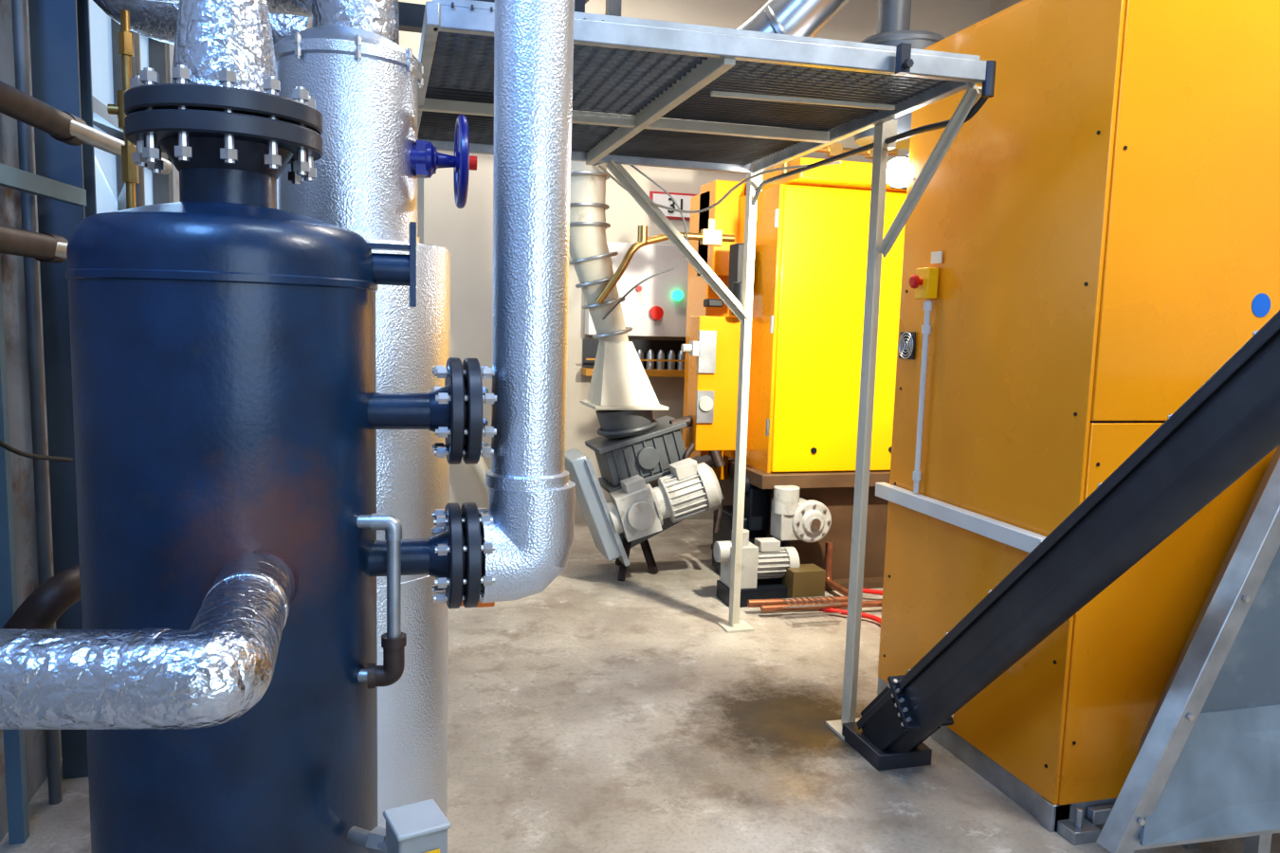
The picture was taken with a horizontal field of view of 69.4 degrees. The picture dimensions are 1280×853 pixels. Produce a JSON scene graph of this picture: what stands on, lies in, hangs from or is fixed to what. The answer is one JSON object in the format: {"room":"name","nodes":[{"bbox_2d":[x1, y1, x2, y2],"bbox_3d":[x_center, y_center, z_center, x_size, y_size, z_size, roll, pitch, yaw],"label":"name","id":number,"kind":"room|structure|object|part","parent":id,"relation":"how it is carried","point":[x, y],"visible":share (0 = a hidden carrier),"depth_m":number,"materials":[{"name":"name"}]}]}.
{"room":"mechanical room","nodes":[
{"label":"mechanical room","id":0,"kind":"room"},
{"bbox_2d":[0,0,180,841],"bbox_3d":[-1.754,-0.862,1.809,0.200,4.400,9.600,0,7,-16],"label":"wall","id":1,"kind":"structure","parent":0,"point":[10,215],"depth_m":2.91,"materials":[{"name":"grey paint"}]},
{"bbox_2d":[0,224,68,263],"bbox_3d":[-1.596,-0.460,2.222,0.158,0.088,2.017,1,7,-10],"label":"pipe","id":2,"kind":"object","parent":1,"relation":"attached to","point":[43,246],"visible":0.7,"depth_m":2.49,"materials":[{"name":"metal"}]},
{"bbox_2d":[0,439,73,462],"bbox_3d":[-1.689,-0.144,2.281,0.033,0.643,1.115,1,7,-8],"label":"power cable","id":3,"kind":"object","parent":1,"relation":"attached to","point":[3,445],"visible":1,"depth_m":2.63,"materials":[{"name":"black rubber"}]},
{"bbox_2d":[1,564,80,629],"bbox_3d":[-1.690,0.533,2.743,0.178,0.240,0.423,4,7,17],"label":"pipe","id":4,"kind":"object","parent":1,"relation":"attached to","point":[47,603],"visible":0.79,"depth_m":2.60,"materials":[{"name":"brown metal"}]},
{"bbox_2d":[0,80,172,174],"bbox_3d":[-1.549,-0.798,2.194,0.142,0.088,2.023,1,7,-8],"label":"pipe","id":5,"kind":"object","parent":1,"relation":"attached to","point":[63,126],"visible":0.96,"depth_m":2.51,"materials":[{"name":"metal"}]},
{"bbox_2d":[107,9,139,208],"bbox_3d":[-1.453,-0.807,2.631,0.100,0.720,0.052,0,7,-16],"label":"valve","id":6,"kind":"object","parent":5,"relation":"attached to","point":[130,170],"visible":0.53,"depth_m":2.60,"materials":[{"name":"gold metal"}]},
{"bbox_2d":[89,0,113,133],"bbox_3d":[-2.401,-1.586,4.121,0.010,0.552,0.342,0,7,-16],"label":"glass","id":7,"kind":"object","parent":1,"relation":"attached to","point":[102,88],"depth_m":4.10,"materials":[{"name":"clear glass"}]},
{"bbox_2d":[93,146,117,213],"bbox_3d":[-2.415,-1.099,4.177,0.010,0.293,0.342,0,7,-16],"label":"glass","id":8,"kind":"object","parent":1,"relation":"attached to","point":[105,165],"depth_m":4.16,"materials":[{"name":"clear glass"}]},
{"bbox_2d":[91,18,171,210],"bbox_3d":[-2.408,-1.372,4.334,0.080,1.400,1.500,0,7,-16],"label":"frame","id":9,"kind":"object","parent":1,"relation":"attached to","point":[108,123],"visible":0.05,"depth_m":4.33,"materials":[{"name":"grey paint"}]},
{"bbox_2d":[139,34,148,70],"bbox_3d":[-2.607,-1.958,4.854,0.010,0.206,0.187,0,7,-16],"label":"glass","id":10,"kind":"object","parent":1,"relation":"attached to","point":[144,45],"depth_m":4.86,"materials":[{"name":"clear glass"}]},
{"bbox_2d":[144,167,153,205],"bbox_3d":[-2.627,-1.274,4.933,0.010,0.200,0.188,0,7,-16],"label":"glass","id":11,"kind":"object","parent":1,"relation":"attached to","point":[148,174],"depth_m":4.93,"materials":[{"name":"clear glass"}]},
{"bbox_2d":[276,0,991,523],"bbox_3d":[-0.051,-1.435,7.233,6.200,4.400,0.200,0,7,-16],"label":"wall","id":12,"kind":"structure","parent":0,"point":[466,231],"depth_m":7.06,"materials":[{"name":"beige paint"}]},
{"bbox_2d":[581,338,685,377],"bbox_3d":[0.054,-0.531,7.164,1.000,0.275,0.180,0,7,-16],"label":"tool rack","id":13,"kind":"object","parent":12,"relation":"attached to","point":[667,358],"visible":0.53,"depth_m":7.17,"materials":[{"name":"metal"}]},
{"bbox_2d":[581,358,685,377],"bbox_3d":[0.052,-0.460,7.173,1.000,0.132,0.180,0,7,-16],"label":"tray","id":14,"kind":"object","parent":13,"relation":"on","point":[654,367],"depth_m":7.14,"materials":[{"name":"metal"}]},
{"bbox_2d":[585,241,688,337],"bbox_3d":[0.091,-1.043,7.101,1.000,0.700,0.200,0,7,-16],"label":"control panel","id":15,"kind":"object","parent":12,"relation":"attached to","point":[657,306],"visible":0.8,"depth_m":7.06,"materials":[{"name":"white paint"}]},
{"bbox_2d":[672,290,683,300],"bbox_3d":[0.289,-1.007,7.098,0.080,0.080,0.040,0,7,-16],"label":"lamp","id":16,"kind":"object","parent":15,"relation":"attached to","point":[677,295],"depth_m":7.08,"materials":[{"name":"green plastic"}]},
{"bbox_2d":[649,191,697,219],"bbox_3d":[0.308,-1.710,7.172,0.480,0.200,0.035,0,7,-16],"label":"number sign","id":17,"kind":"object","parent":12,"relation":"attached to","point":[683,200],"visible":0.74,"depth_m":7.15,"materials":[{"name":"white paint"}]},
{"bbox_2d":[0,519,1279,852],"bbox_3d":[1.168,1.363,2.898,6.200,0.100,9.600,0,7,-16],"label":"floor","id":18,"kind":"structure","parent":0,"point":[594,711],"depth_m":3.52,"materials":[{"name":"concrete"}]},
{"bbox_2d":[11,0,61,804],"bbox_3d":[-1.826,-0.961,2.738,0.035,4.380,0.036,0,7,-16],"label":"steel column","id":19,"kind":"structure","parent":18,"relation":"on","point":[18,7],"depth_m":2.81,"materials":[{"name":"grey metal"}]},
{"bbox_2d":[0,163,86,844],"bbox_3d":[-1.709,-0.867,2.299,0.151,4.300,1.108,1,7,-9],"label":"channel","id":20,"kind":"object","parent":18,"relation":"on","point":[10,177],"visible":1,"depth_m":2.67,"materials":[{"name":"blue paint"}]},
{"bbox_2d":[28,0,96,779],"bbox_3d":[-1.849,-0.998,2.968,0.130,4.400,0.142,0,7,-16],"label":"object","id":21,"kind":"object","parent":18,"relation":"on","point":[59,29],"visible":0.33,"depth_m":2.97,"materials":[{"name":"paint"}]},
{"bbox_2d":[121,30,145,209],"bbox_3d":[-1.827,-1.029,3.336,0.058,4.380,0.060,0,7,-16],"label":"conduit riser","id":22,"kind":"object","parent":18,"relation":"on","point":[136,61],"visible":0.02,"depth_m":3.31,"materials":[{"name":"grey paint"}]},
{"bbox_2d":[64,64,496,852],"bbox_3d":[-0.724,0.344,1.952,0.797,2.030,0.564,0,7,-16],"label":"tank","id":23,"kind":"object","parent":18,"relation":"on","point":[228,406],"visible":0.98,"depth_m":1.69,"materials":[{"name":"blue metal"}]},
{"bbox_2d":[0,552,291,730],"bbox_3d":[-1.024,0.322,1.326,0.965,0.134,0.500,0,7,-16],"label":"pipe","id":24,"kind":"object","parent":23,"relation":"attached to","point":[211,673],"visible":1,"depth_m":1.21,"materials":[{"name":"metal"}]},
{"bbox_2d":[171,0,279,95],"bbox_3d":[-0.791,-1.224,1.741,0.196,1.200,0.196,0,7,-16],"label":"foil-wrapped riser","id":25,"kind":"object","parent":23,"relation":"on","point":[211,36],"visible":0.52,"depth_m":1.72,"materials":[{"name":"metal"}]},
{"bbox_2d":[347,799,450,852],"bbox_3d":[-0.468,0.835,1.830,0.220,0.168,0.128,7,9,41],"label":"junction box","id":26,"kind":"object","parent":23,"relation":"attached to","point":[422,827],"visible":1,"depth_m":1.78,"materials":[{"name":"grey plastic"}]},
{"bbox_3d":[-0.433,0.762,1.792,0.103,0.012,0.108,-2,8,-30],"label":"lid","id":27,"kind":"part","parent":26,"relation":"part of","materials":[{"name":"grey plastic"}]},
{"bbox_2d":[479,0,575,603],"bbox_3d":[-0.206,-1.284,1.850,0.213,3.353,0.196,0,7,-16],"label":"riser pipe","id":28,"kind":"object","parent":23,"relation":"attached to","point":[532,496],"visible":0.91,"depth_m":1.90,"materials":[{"name":"metal"}]},
{"bbox_2d":[274,25,450,828],"bbox_3d":[-0.772,0.148,2.469,0.520,2.300,0.520,0,7,-16],"label":"vessel","id":29,"kind":"object","parent":18,"relation":"on","point":[363,84],"visible":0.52,"depth_m":2.28,"materials":[{"name":"metal"}]},
{"bbox_2d":[147,0,399,45],"bbox_3d":[-1.079,-1.160,2.361,0.941,0.344,0.210,2,7,6],"label":"pipe","id":30,"kind":"object","parent":29,"relation":"on","point":[381,17],"visible":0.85,"depth_m":2.27,"materials":[{"name":"metal"}]},
{"bbox_2d":[409,114,476,208],"bbox_3d":[-0.508,-0.686,2.388,0.170,0.236,0.236,0,7,-16],"label":"valve","id":31,"kind":"object","parent":29,"relation":"attached to","point":[425,159],"visible":0.98,"depth_m":2.34,"materials":[{"name":"blue paint"}]},
{"bbox_2d":[460,601,494,607],"bbox_3d":[-0.486,0.486,2.663,0.128,0.072,0.072,0,7,-16],"label":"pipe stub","id":32,"kind":"object","parent":29,"relation":"attached to","point":[481,605],"visible":0.14,"depth_m":2.65,"materials":[{"name":"metal"}]},
{"bbox_2d":[471,455,489,499],"bbox_3d":[-1.126,0.378,6.737,0.489,0.796,0.100,3,7,14],"label":"pipe","id":33,"kind":"object","parent":18,"relation":"on","point":[481,467],"visible":0.16,"depth_m":6.70,"materials":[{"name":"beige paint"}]},
{"bbox_2d":[564,415,725,581],"bbox_3d":[0.049,0.445,5.774,1.069,1.027,0.706,0,7,-16],"label":"motor","id":34,"kind":"object","parent":18,"relation":"on","point":[652,484],"visible":0.97,"depth_m":5.56,"materials":[{"name":"grey paint"}]},
{"bbox_2d":[568,160,734,438],"bbox_3d":[0.005,-1.093,5.722,1.107,2.336,0.460,0,7,-16],"label":"chute","id":35,"kind":"object","parent":34,"relation":"on","point":[623,397],"visible":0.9,"depth_m":5.61,"materials":[{"name":"beige paint"}]},
{"bbox_3d":[0.148,0.438,5.598,0.710,0.478,0.319,0,7,-16],"label":"drive motor and gearbox","id":36,"kind":"part","parent":34,"relation":"part of","materials":[{"name":"grey paint"}]},
{"bbox_2d":[417,0,996,740],"bbox_3d":[0.037,-0.558,3.562,1.819,3.500,2.065,0,7,-16],"label":"platform","id":37,"kind":"object","parent":18,"relation":"on","point":[650,93],"visible":0.88,"depth_m":3.32,"materials":[{"name":"metal"}]},
{"bbox_3d":[-0.007,-1.752,3.419,1.636,1.100,1.925,0,7,-16],"label":"toe rail","id":38,"kind":"part","parent":37,"relation":"part of","materials":[{"name":"metal"}]},
{"bbox_2d":[736,0,850,37],"bbox_3d":[0.525,-1.769,4.112,1.228,0.972,0.300,4,7,21],"label":"duct","id":39,"kind":"object","parent":37,"relation":"on","point":[806,18],"visible":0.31,"depth_m":3.96,"materials":[{"name":"metal"}]},
{"bbox_2d":[853,0,945,148],"bbox_3d":[1.150,-1.714,4.042,0.400,0.910,0.400,0,7,-16],"label":"stub","id":40,"kind":"object","parent":39,"relation":"attached to","point":[893,16],"visible":0.16,"depth_m":3.95,"materials":[{"name":"grey paint"}]},
{"bbox_2d":[713,529,825,607],"bbox_3d":[0.734,0.808,5.339,0.600,0.420,0.290,0,7,-16],"label":"motor","id":41,"kind":"object","parent":18,"relation":"on","point":[763,563],"visible":0.77,"depth_m":5.28,"materials":[{"name":"grey paint"}]},
{"bbox_3d":[0.668,0.755,5.351,0.480,0.320,0.180,0,7,-16],"label":"motor","id":42,"kind":"part","parent":41,"relation":"part of","materials":[{"name":"grey paint"}]},
{"bbox_2d":[680,143,907,591],"bbox_3d":[1.249,-0.393,6.177,2.170,2.645,1.540,0,7,-16],"label":"cabinet","id":43,"kind":"object","parent":18,"relation":"on","point":[812,226],"visible":0.56,"depth_m":5.53,"materials":[{"name":"yellow metal"}]},
{"bbox_3d":[0.550,-0.900,5.663,0.250,0.430,0.250,0,7,-16],"label":"burner motor","id":44,"kind":"part","parent":43,"relation":"part of","materials":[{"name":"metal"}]},
{"bbox_3d":[1.282,-0.556,5.518,1.000,1.660,0.030,0,7,-16],"label":"door panel","id":45,"kind":"part","parent":43,"relation":"part of","materials":[{"name":"yellow paint"}]},
{"bbox_2d":[769,485,831,579],"bbox_3d":[0.936,0.676,5.489,0.340,0.660,0.280,0,7,-16],"label":"pump","id":46,"kind":"object","parent":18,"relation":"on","point":[793,518],"visible":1,"depth_m":5.37,"materials":[{"name":"grey paint"}]},
{"bbox_2d":[781,595,841,624],"bbox_3d":[0.929,0.995,5.014,0.286,0.101,0.146,0,7,-16],"label":"wire basket","id":47,"kind":"object","parent":18,"relation":"on","point":[813,597],"visible":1,"depth_m":4.98,"materials":[{"name":"metal"}]},
{"bbox_2d":[747,542,882,612],"bbox_3d":[1.226,0.873,5.312,1.238,0.274,0.609,2,7,3],"label":"pipes","id":48,"kind":"object","parent":18,"relation":"on","point":[765,605],"visible":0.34,"depth_m":5.17,"materials":[{"name":"metal"}]},
{"bbox_2d":[819,588,882,624],"bbox_3d":[1.422,1.012,5.187,0.585,0.058,0.640,8,9,43],"label":"hose","id":49,"kind":"object","parent":18,"relation":"on","point":[865,591],"visible":0.23,"depth_m":5.12,"materials":[{"name":"plastic"}]},
{"bbox_2d":[841,310,1279,770],"bbox_3d":[1.227,0.286,2.461,0.225,2.211,2.236,0,7,-16],"label":"conveyor","id":50,"kind":"object","parent":18,"relation":"on","point":[1231,423],"visible":1,"depth_m":2.42,"materials":[{"name":"metal"}]},
{"bbox_2d":[875,0,1279,844],"bbox_3d":[2.127,-0.100,3.578,1.978,2.706,1.210,0,7,-16],"label":"tall cabinet","id":51,"kind":"object","parent":18,"relation":"on","point":[1105,225],"visible":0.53,"depth_m":2.98,"materials":[{"name":"orange metal"}]},
{"bbox_2d":[886,151,909,189],"bbox_3d":[1.124,-1.078,3.869,0.199,0.155,0.122,0,7,-16],"label":"floodlight","id":52,"kind":"object","parent":51,"relation":"attached to","point":[897,173],"visible":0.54,"depth_m":3.83,"materials":[{"name":"metal"}]},
{"bbox_2d":[898,331,915,359],"bbox_3d":[1.089,-0.331,3.777,0.011,0.110,0.110,0,7,-16],"label":"fan grille","id":53,"kind":"object","parent":51,"relation":"attached to","point":[906,342],"visible":1,"depth_m":3.77,"materials":[{"name":"metal"}]},
{"bbox_2d":[912,300,932,493],"bbox_3d":[1.111,-0.114,3.642,0.034,0.760,0.034,0,7,-16],"label":"conduit","id":54,"kind":"object","parent":51,"relation":"attached to","point":[927,304],"visible":1,"depth_m":3.63,"materials":[{"name":"white paint"}]},
{"bbox_2d":[909,251,942,299],"bbox_3d":[1.099,-0.587,3.585,0.092,0.182,0.098,0,7,-16],"label":"switch","id":55,"kind":"object","parent":51,"relation":"attached to","point":[925,280],"visible":1,"depth_m":3.57,"materials":[{"name":"yellow paint"}]},
{"bbox_3d":[1.161,0.328,3.449,0.045,0.060,1.040,0,7,-16],"label":"bumper rail","id":56,"kind":"part","parent":51,"relation":"part of","materials":[{"name":"metal"}]},
{"bbox_3d":[1.637,-1.438,3.308,0.780,0.016,1.110,0,7,-16],"label":"panel","id":57,"kind":"part","parent":51,"relation":"part of","materials":[{"name":"orange paint"}]},
{"bbox_3d":[1.227,-0.138,3.353,0.016,2.600,1.106,0,7,-16],"label":"panel","id":58,"kind":"part","parent":51,"relation":"part of","materials":[{"name":"orange paint"}]},
{"bbox_2d":[1096,444,1279,852],"bbox_3d":[1.923,0.604,2.713,1.442,1.492,0.420,0,7,-16],"label":"hopper","id":59,"kind":"object","parent":18,"relation":"on","point":[1206,766],"visible":1,"depth_m":2.51,"materials":[{"name":"grey metal"}]},
{"bbox_2d":[989,0,1023,16],"bbox_3d":[4.218,-0.881,3.476,0.200,4.400,9.600,0,7,-16],"label":"wall","id":60,"kind":"structure","parent":0,"point":[996,6],"depth_m":7.58,"materials":[{"name":"beige paint"}]},
{"bbox_3d":[1.297,-3.106,2.386,6.200,0.100,9.600,0,7,-16],"label":"ceiling","id":61,"kind":"structure","parent":0,"visible":0},
{"bbox_2d":[92,0,311,44],"bbox_3d":[-1.361,-2.136,2.816,0.751,2.038,0.240,1,7,-6],"label":"duct","id":62,"kind":"object","parent":61,"relation":"hanging from","point":[155,20],"visible":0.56,"depth_m":2.83,"materials":[{"name":"metal"}]},
{"bbox_2d":[398,0,621,33],"bbox_3d":[-0.335,-2.416,4.873,2.219,1.930,3.534,6,8,32],"label":"steel frame","id":63,"kind":"object","parent":61,"relation":"attached to","point":[411,15],"visible":0.02,"depth_m":4.98,"materials":[{"name":"grey metal"}]}
]}

